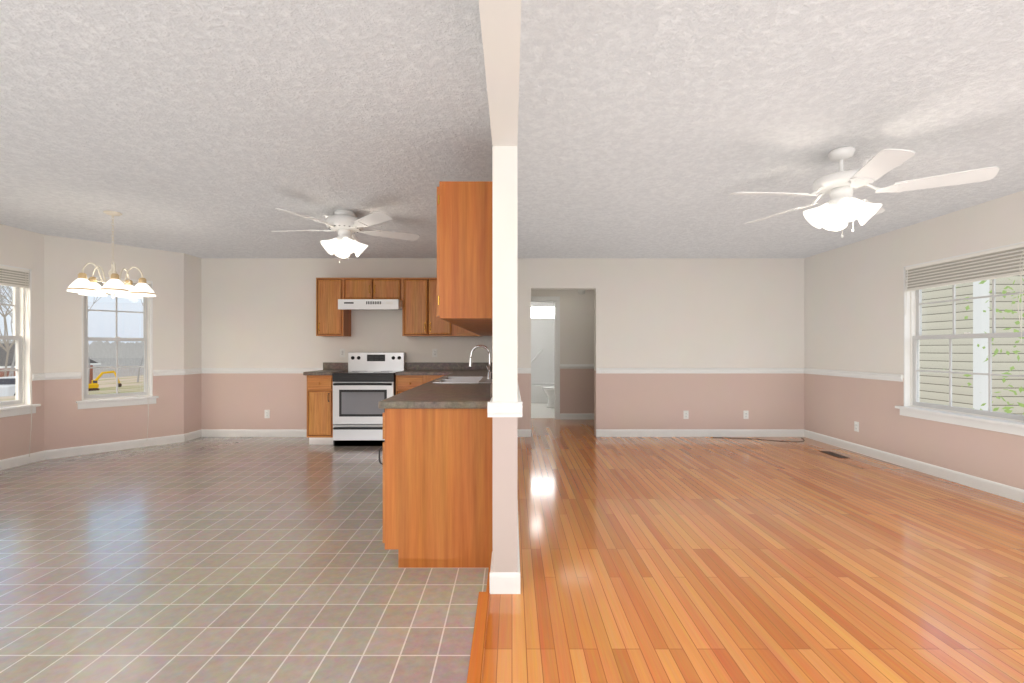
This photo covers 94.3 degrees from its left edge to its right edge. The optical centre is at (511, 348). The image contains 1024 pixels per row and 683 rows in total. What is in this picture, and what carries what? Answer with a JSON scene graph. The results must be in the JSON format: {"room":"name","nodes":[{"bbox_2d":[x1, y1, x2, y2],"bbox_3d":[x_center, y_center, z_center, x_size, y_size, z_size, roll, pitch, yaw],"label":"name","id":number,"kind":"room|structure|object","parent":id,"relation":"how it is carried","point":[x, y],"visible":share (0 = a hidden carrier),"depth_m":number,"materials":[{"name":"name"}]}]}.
{"room":"kitchen","nodes":[
{"label":"kitchen","id":0,"kind":"room"},
{"bbox_2d":[0,224,43,459],"bbox_3d":[-5.140,-0.020,4.300,0.140,2.440,1.980,0,0,0],"label":"wall","id":1,"kind":"structure","parent":0,"point":[21,248],"depth_m":5.01,"materials":[{"name":"paint"}]},
{"bbox_2d":[0,264,40,456],"bbox_3d":[-5.105,0.141,4.670,0.201,1.962,0.780,0,0,0],"label":"window","id":2,"kind":"structure","parent":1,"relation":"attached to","point":[17,280],"depth_m":4.95,"materials":[{"name":"white"}]},
{"bbox_2d":[44,235,183,449],"bbox_3d":[-4.758,-0.020,5.640,0.140,2.440,1.433,0,0,39],"label":"wall","id":3,"kind":"structure","parent":0,"point":[68,423],"depth_m":5.51,"materials":[{"name":"paint"}]},
{"bbox_2d":[76,275,158,435],"bbox_3d":[-4.695,0.141,5.662,0.201,1.962,0.760,0,0,39],"label":"window","id":4,"kind":"structure","parent":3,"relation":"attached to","point":[146,396],"depth_m":5.69,"materials":[{"name":"white wood"}]},
{"bbox_2d":[184,253,200,433],"bbox_3d":[-4.320,-0.020,6.395,0.140,2.440,0.490,0,0,0],"label":"wall","id":5,"kind":"structure","parent":0,"point":[192,339],"depth_m":6.32,"materials":[{"name":"paint"}]},
{"bbox_2d":[0,437,488,682],"bbox_3d":[-2.764,1.250,2.725,5.272,0.100,7.650,0,0,0],"label":"floor","id":6,"kind":"structure","parent":0,"point":[236,560],"depth_m":2.50,"materials":[{"name":"tile"}]},
{"bbox_2d":[307,373,332,443],"bbox_3d":[-2.383,0.762,6.188,0.335,0.875,0.619,0,0,0],"label":"base cabinet","id":7,"kind":"object","parent":6,"relation":"on","point":[319,389],"depth_m":5.88,"materials":[{"name":"brown wood"}]},
{"bbox_2d":[303,369,347,376],"bbox_3d":[-2.399,0.305,6.181,0.363,0.040,0.635,0,0,0],"label":"countertop","id":8,"kind":"structure","parent":7,"relation":"on","point":[325,372],"depth_m":5.90,"materials":[{"name":"grey stone"}]},
{"bbox_2d":[332,352,404,445],"bbox_3d":[-1.830,0.623,6.124,0.760,1.155,0.693,0,0,0],"label":"stove","id":9,"kind":"object","parent":6,"relation":"on","point":[364,384],"visible":0.85,"depth_m":5.84,"materials":[{"name":"grey metal"}]},
{"bbox_2d":[396,377,426,392],"bbox_3d":[-1.244,0.762,6.188,0.402,0.875,0.619,0,0,0],"label":"base cabinet","id":10,"kind":"object","parent":6,"relation":"on","point":[402,383],"depth_m":5.88,"materials":[{"name":"brown wood"}]},
{"bbox_2d":[395,369,454,376],"bbox_3d":[-1.081,0.325,6.181,0.725,0.080,0.635,0,0,0],"label":"countertop","id":11,"kind":"structure","parent":10,"relation":"on","point":[407,372],"depth_m":5.90,"materials":[{"name":"stone"}]},
{"bbox_2d":[379,409,492,567],"bbox_3d":[-0.407,0.762,3.088,0.619,0.875,0.964,0,0,0],"label":"base cabinet","id":12,"kind":"object","parent":6,"relation":"on","point":[437,448],"depth_m":2.61,"materials":[{"name":"brown wood"}]},
{"bbox_2d":[379,369,492,408],"bbox_3d":[-0.413,0.325,4.539,0.630,0.080,3.918,0,0,0],"label":"countertop","id":13,"kind":"structure","parent":12,"relation":"on","point":[436,394],"depth_m":2.91,"materials":[{"name":"grey stone"}]},
{"bbox_2d":[439,377,490,380],"bbox_3d":[-0.397,0.367,4.375,0.535,0.181,0.820,0,0,0],"label":"sink","id":14,"kind":"object","parent":13,"relation":"in","point":[440,378],"depth_m":4.36,"materials":[{"name":"silver metal"}]},
{"bbox_2d":[467,345,492,376],"bbox_3d":[-0.287,0.119,4.395,0.224,0.316,0.101,0,0,0],"label":"faucet","id":15,"kind":"object","parent":13,"relation":"on","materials":[{"name":"silver metal"}]},
{"bbox_2d":[201,258,803,435],"bbox_3d":[-0.125,-0.020,6.570,8.530,2.440,0.140,0,0,0],"label":"wall","id":16,"kind":"structure","parent":0,"point":[670,312],"depth_m":6.50,"materials":[{"name":"paint"}]},
{"bbox_2d":[264,410,269,417],"bbox_3d":[-3.350,0.890,6.495,0.070,0.115,0.010,0,0,0],"label":"electrical outlet","id":17,"kind":"object","parent":16,"relation":"attached to","point":[266,413],"visible":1,"depth_m":6.49,"materials":[{"name":"white plastic"}]},
{"bbox_2d":[316,278,350,336],"bbox_3d":[-2.377,-0.550,6.336,0.355,0.760,0.324,0,0,0],"label":"upper cabinet","id":18,"kind":"object","parent":16,"relation":"attached to","point":[333,314],"depth_m":6.18,"materials":[{"name":"brown wood"}]},
{"bbox_2d":[337,299,407,310],"bbox_3d":[-1.815,-0.564,6.245,0.766,0.128,0.507,0,0,0],"label":"range hood","id":19,"kind":"object","parent":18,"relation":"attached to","point":[343,304],"depth_m":5.99,"materials":[{"name":"white metal"}]},
{"bbox_2d":[340,349,344,356],"bbox_3d":[-2.320,0.055,6.495,0.070,0.115,0.010,0,0,0],"label":"outlet","id":20,"kind":"object","parent":16,"relation":"attached to","point":[342,352],"visible":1,"depth_m":6.49,"materials":[{"name":"white plastic"}]},
{"bbox_2d":[343,278,378,304],"bbox_3d":[-2.007,-0.780,6.336,0.385,0.300,0.324,0,0,0],"label":"upper cabinet","id":21,"kind":"object","parent":16,"relation":"attached to","point":[356,291],"depth_m":6.18,"materials":[{"name":"brown wood"}]},
{"bbox_2d":[375,278,402,304],"bbox_3d":[-1.623,-0.780,6.336,0.385,0.300,0.324,0,0,0],"label":"upper cabinet","id":22,"kind":"object","parent":16,"relation":"attached to","point":[388,291],"depth_m":6.18,"materials":[{"name":"brown wood"}]},
{"bbox_2d":[323,363,492,368],"bbox_3d":[-1.339,0.235,6.488,2.482,0.100,0.020,0,0,0],"label":"backsplash","id":23,"kind":"structure","parent":16,"relation":"attached to","point":[325,365],"depth_m":6.48,"materials":[{"name":"grey stone"}]},
{"bbox_2d":[399,278,426,336],"bbox_3d":[-1.262,-0.550,6.336,0.335,0.760,0.324,0,0,0],"label":"upper cabinet","id":24,"kind":"object","parent":16,"relation":"attached to","point":[413,306],"depth_m":6.18,"materials":[{"name":"brown wood"}]},
{"bbox_2d":[432,349,436,356],"bbox_3d":[-1.055,0.055,6.495,0.070,0.115,0.010,0,0,0],"label":"outlet","id":25,"kind":"object","parent":16,"relation":"attached to","point":[434,352],"visible":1,"depth_m":6.49,"materials":[{"name":"white plastic"}]},
{"bbox_2d":[427,278,446,336],"bbox_3d":[-0.907,-0.550,6.336,0.375,0.760,0.324,0,0,0],"label":"upper cabinet","id":26,"kind":"object","parent":16,"relation":"attached to","point":[434,329],"depth_m":6.18,"materials":[{"name":"brown wood"}]},
{"bbox_2d":[447,325,470,336],"bbox_3d":[-0.593,-0.550,6.324,0.415,0.760,0.348,0,0,0],"label":"upper cabinet","id":27,"kind":"object","parent":16,"relation":"attached to","point":[450,332],"depth_m":6.19,"materials":[{"name":"brown wood"}]},
{"bbox_2d":[32,364,902,416],"bbox_3d":[-0.535,0.297,3.600,9.070,0.075,9.000,0,0,0],"label":"trim","id":28,"kind":"structure","parent":16,"relation":"attached to","point":[504,409],"depth_m":6.47,"materials":[{"name":"white wood"}]},
{"bbox_2d":[0,413,1023,593],"bbox_3d":[-0.535,1.150,3.600,9.070,0.100,9.000,0,0,0],"label":"baseboard","id":29,"kind":"structure","parent":16,"relation":"attached to","point":[504,582],"depth_m":5.62,"materials":[{"name":"white wood"}]},
{"bbox_2d":[683,411,688,418],"bbox_3d":[2.380,0.900,6.495,0.070,0.115,0.010,0,0,0],"label":"electrical outlet","id":30,"kind":"object","parent":16,"relation":"attached to","point":[685,414],"visible":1,"depth_m":6.49,"materials":[{"name":"white plastic"}]},
{"bbox_2d":[743,411,748,418],"bbox_3d":[3.200,0.900,6.495,0.070,0.115,0.010,0,0,0],"label":"electrical outlet","id":31,"kind":"object","parent":16,"relation":"attached to","point":[745,414],"visible":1,"depth_m":6.49,"materials":[{"name":"white plastic"}]},
{"bbox_2d":[493,146,516,571],"bbox_3d":[-0.035,-0.020,4.420,0.123,2.440,4.160,0,0,0],"label":"wall","id":32,"kind":"structure","parent":0,"point":[504,353],"depth_m":2.34,"materials":[{"name":"paint"}]},
{"bbox_2d":[431,181,492,324],"bbox_3d":[-0.260,-0.550,2.883,0.324,0.760,0.494,0,0,0],"label":"upper cabinet","id":33,"kind":"object","parent":32,"relation":"attached to","point":[462,289],"depth_m":2.64,"materials":[{"name":"brown wood"}]},
{"bbox_2d":[451,325,492,328],"bbox_3d":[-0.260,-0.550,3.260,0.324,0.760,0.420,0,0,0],"label":"upper cabinet","id":34,"kind":"object","parent":32,"relation":"attached to","point":[452,326],"depth_m":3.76,"materials":[{"name":"brown wood"}]},
{"bbox_2d":[463,329,492,332],"bbox_3d":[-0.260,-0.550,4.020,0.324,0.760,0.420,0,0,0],"label":"upper cabinet","id":35,"kind":"object","parent":32,"relation":"attached to","point":[464,330],"depth_m":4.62,"materials":[{"name":"brown wood"}]},
{"bbox_2d":[471,333,492,336],"bbox_3d":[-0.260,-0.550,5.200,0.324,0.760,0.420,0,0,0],"label":"upper cabinet","id":36,"kind":"object","parent":32,"relation":"attached to","point":[472,334],"depth_m":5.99,"materials":[{"name":"brown wood"}]},
{"bbox_2d":[491,377,492,397],"bbox_3d":[-0.108,0.235,4.538,0.020,0.100,3.877,0,0,0],"label":"backsplash","id":37,"kind":"structure","parent":32,"relation":"attached to","point":[491,377],"depth_m":2.60,"materials":[{"name":"white"}]},
{"bbox_2d":[0,0,1023,257],"bbox_3d":[-0.600,-1.300,5.250,9.600,0.120,12.700,0,0,0],"label":"ceiling","id":38,"kind":"structure","parent":0,"point":[226,128],"depth_m":2.54,"materials":[{"name":"white paint"}]},
{"bbox_2d":[66,211,155,297],"bbox_3d":[-3.639,-0.850,4.332,0.614,0.780,0.611,0,0,0],"label":"chandelier","id":39,"kind":"object","parent":38,"relation":"hanging from","point":[91,286],"visible":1,"depth_m":4.29,"materials":[{"name":"beige glass"}]},
{"bbox_2d":[271,208,418,263],"bbox_3d":[-1.553,-1.001,4.340,1.310,0.478,1.324,0,0,0],"label":"ceiling fan","id":40,"kind":"object","parent":38,"relation":"hanging from","point":[345,224],"visible":1,"depth_m":4.24,"materials":[{"name":"white plastic"}]},
{"bbox_2d":[479,0,520,145],"bbox_3d":[-0.035,-1.120,0.720,0.123,0.240,3.240,0,0,0],"label":"beam","id":41,"kind":"structure","parent":38,"relation":"attached to","point":[500,20],"depth_m":1.66,"materials":[{"name":"paint"}]},
{"bbox_2d":[729,146,998,237],"bbox_3d":[2.015,-0.961,2.961,1.310,0.558,1.351,0,0,0],"label":"ceiling fan","id":42,"kind":"object","parent":38,"relation":"hanging from","point":[841,208],"visible":1,"depth_m":2.87,"materials":[{"name":"white plastic"}]},
{"bbox_2d":[531,302,553,305],"bbox_3d":[0.235,-0.020,11.350,2.130,2.440,0.100,0,0,0],"label":"wall","id":43,"kind":"structure","parent":0,"point":[542,303],"depth_m":11.29,"materials":[{"name":"white paint"}]},
{"bbox_2d":[531,306,553,319],"bbox_3d":[0.275,-0.865,11.279,1.650,0.330,0.040,0,0,0],"label":"window","id":44,"kind":"structure","parent":43,"relation":"in","point":[542,312],"depth_m":11.27,"materials":[{"name":"white glass"}]},
{"bbox_2d":[531,290,593,412],"bbox_3d":[0.800,-0.020,8.160,4.800,2.440,0.120,0,0,0],"label":"wall","id":45,"kind":"structure","parent":0,"point":[576,342],"depth_m":8.10,"materials":[{"name":"paint"}]},
{"bbox_2d":[531,296,559,418],"bbox_3d":[0.395,0.152,8.150,0.840,2.095,0.139,0,0,0],"label":"door frame","id":46,"kind":"structure","parent":45,"relation":"attached to","point":[555,300],"depth_m":8.08,"materials":[{"name":"white wood"}]},
{"bbox_2d":[467,403,1023,682],"bbox_3d":[1.675,1.247,5.100,5.050,0.106,12.400,0,0,0],"label":"floor","id":47,"kind":"structure","parent":0,"point":[694,560],"depth_m":2.58,"materials":[{"name":"orange wood"}]},
{"bbox_2d":[531,320,553,402],"bbox_3d":[0.235,0.250,10.899,2.166,1.900,0.798,0,0,0],"label":"shower","id":48,"kind":"object","parent":47,"relation":"on","point":[542,353],"visible":0.08,"depth_m":11.29,"materials":[{"name":"white plastic"}]},
{"bbox_2d":[542,387,553,407],"bbox_3d":[0.966,0.800,9.720,0.703,0.800,0.460,0,0,0],"label":"toilet","id":49,"kind":"object","parent":47,"relation":"on","point":[549,391],"visible":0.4,"depth_m":9.63,"materials":[{"name":"white ceramic"}]},
{"bbox_2d":[711,437,803,441],"bbox_3d":[3.296,1.196,6.285,1.214,0.009,0.310,0,0,0],"label":"cord","id":50,"kind":"object","parent":47,"relation":"on","point":[759,439],"visible":1,"depth_m":6.28,"materials":[{"name":"black plastic"}]},
{"bbox_2d":[820,451,848,457],"bbox_3d":[3.658,1.198,5.390,0.115,0.005,0.340,0,0,0],"label":"floor vent","id":51,"kind":"object","parent":47,"relation":"in","point":[834,454],"visible":1,"depth_m":5.38,"materials":[{"name":"brown metal"}]},
{"bbox_2d":[804,190,1023,489],"bbox_3d":[4.070,-0.020,2.800,0.140,2.440,7.680,0,0,0],"label":"wall","id":52,"kind":"structure","parent":0,"point":[853,306],"depth_m":5.10,"materials":[{"name":"paint"}]},
{"bbox_2d":[854,421,858,431],"bbox_3d":[3.995,0.900,5.510,0.010,0.115,0.070,0,0,0],"label":"electrical outlet","id":53,"kind":"object","parent":52,"relation":"attached to","point":[856,426],"visible":1,"depth_m":5.51,"materials":[{"name":"white plastic"}]},
{"bbox_2d":[895,242,1023,435],"bbox_3d":[4.035,-0.080,4.235,0.201,1.520,1.330,0,0,0],"label":"window","id":54,"kind":"structure","parent":52,"relation":"in","point":[995,263],"depth_m":4.29,"materials":[{"name":"white"}]},
{"label":"outside","id":55,"kind":"structure","parent":0,"visible":0},
{"bbox_2d":[0,375,143,401],"bbox_3d":[-40.000,6.485,50.000,240.000,8.770,220.000,0,0,0],"label":"ground","id":56,"kind":"structure","parent":55,"point":[125,383],"depth_m":51.95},
{"bbox_2d":[0,376,15,396],"bbox_3d":[-47.000,3.650,45.000,2.200,2.050,4.800,0,0,-14],"label":"van","id":57,"kind":"object","parent":56,"relation":"on","point":[9,383],"depth_m":43.56,"materials":[{"name":"white metal"}]},
{"bbox_2d":[0,343,100,383],"bbox_3d":[-65.950,2.370,62.000,13.100,6.200,13.200,0,0,0],"label":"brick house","id":58,"kind":"structure","parent":56,"relation":"on","point":[4,353],"depth_m":58.44,"materials":[{"name":"red brick"}]},
{"bbox_2d":[0,322,143,378],"bbox_3d":[-35.100,1.600,45.000,150.200,15.000,210.000,0,0,0],"label":"woodland band","id":59,"kind":"object","parent":56,"relation":"on","point":[120,355],"depth_m":131.78,"materials":[{"name":"plant"}]},
{"bbox_2d":[0,285,143,383],"bbox_3d":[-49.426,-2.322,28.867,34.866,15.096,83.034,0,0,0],"label":"tree","id":60,"kind":"object","parent":56,"relation":"on","point":[3,297],"depth_m":47.77,"materials":[{"name":"plant"}]},
{"bbox_2d":[88,371,121,390],"bbox_3d":[-39.453,3.054,45.689,0.960,1.872,3.040,0,0,38],"label":"excavator","id":61,"kind":"object","parent":56,"relation":"on","point":[92,387],"depth_m":45.15,"materials":[{"name":"yellow metal"}]},
{"bbox_2d":[920,275,1023,414],"bbox_3d":[14.775,-1.650,9.000,15.250,7.500,30.800,0,0,0],"label":"house","id":62,"kind":"structure","parent":56,"relation":"on","point":[966,402],"depth_m":7.84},
{"bbox_2d":[945,278,1023,413],"bbox_3d":[9.507,-1.957,3.787,7.081,8.134,7.206,0,0,0],"label":"tree","id":63,"kind":"object","parent":56,"relation":"on","point":[1012,367],"depth_m":6.56,"materials":[{"name":"green plant"}]}
]}

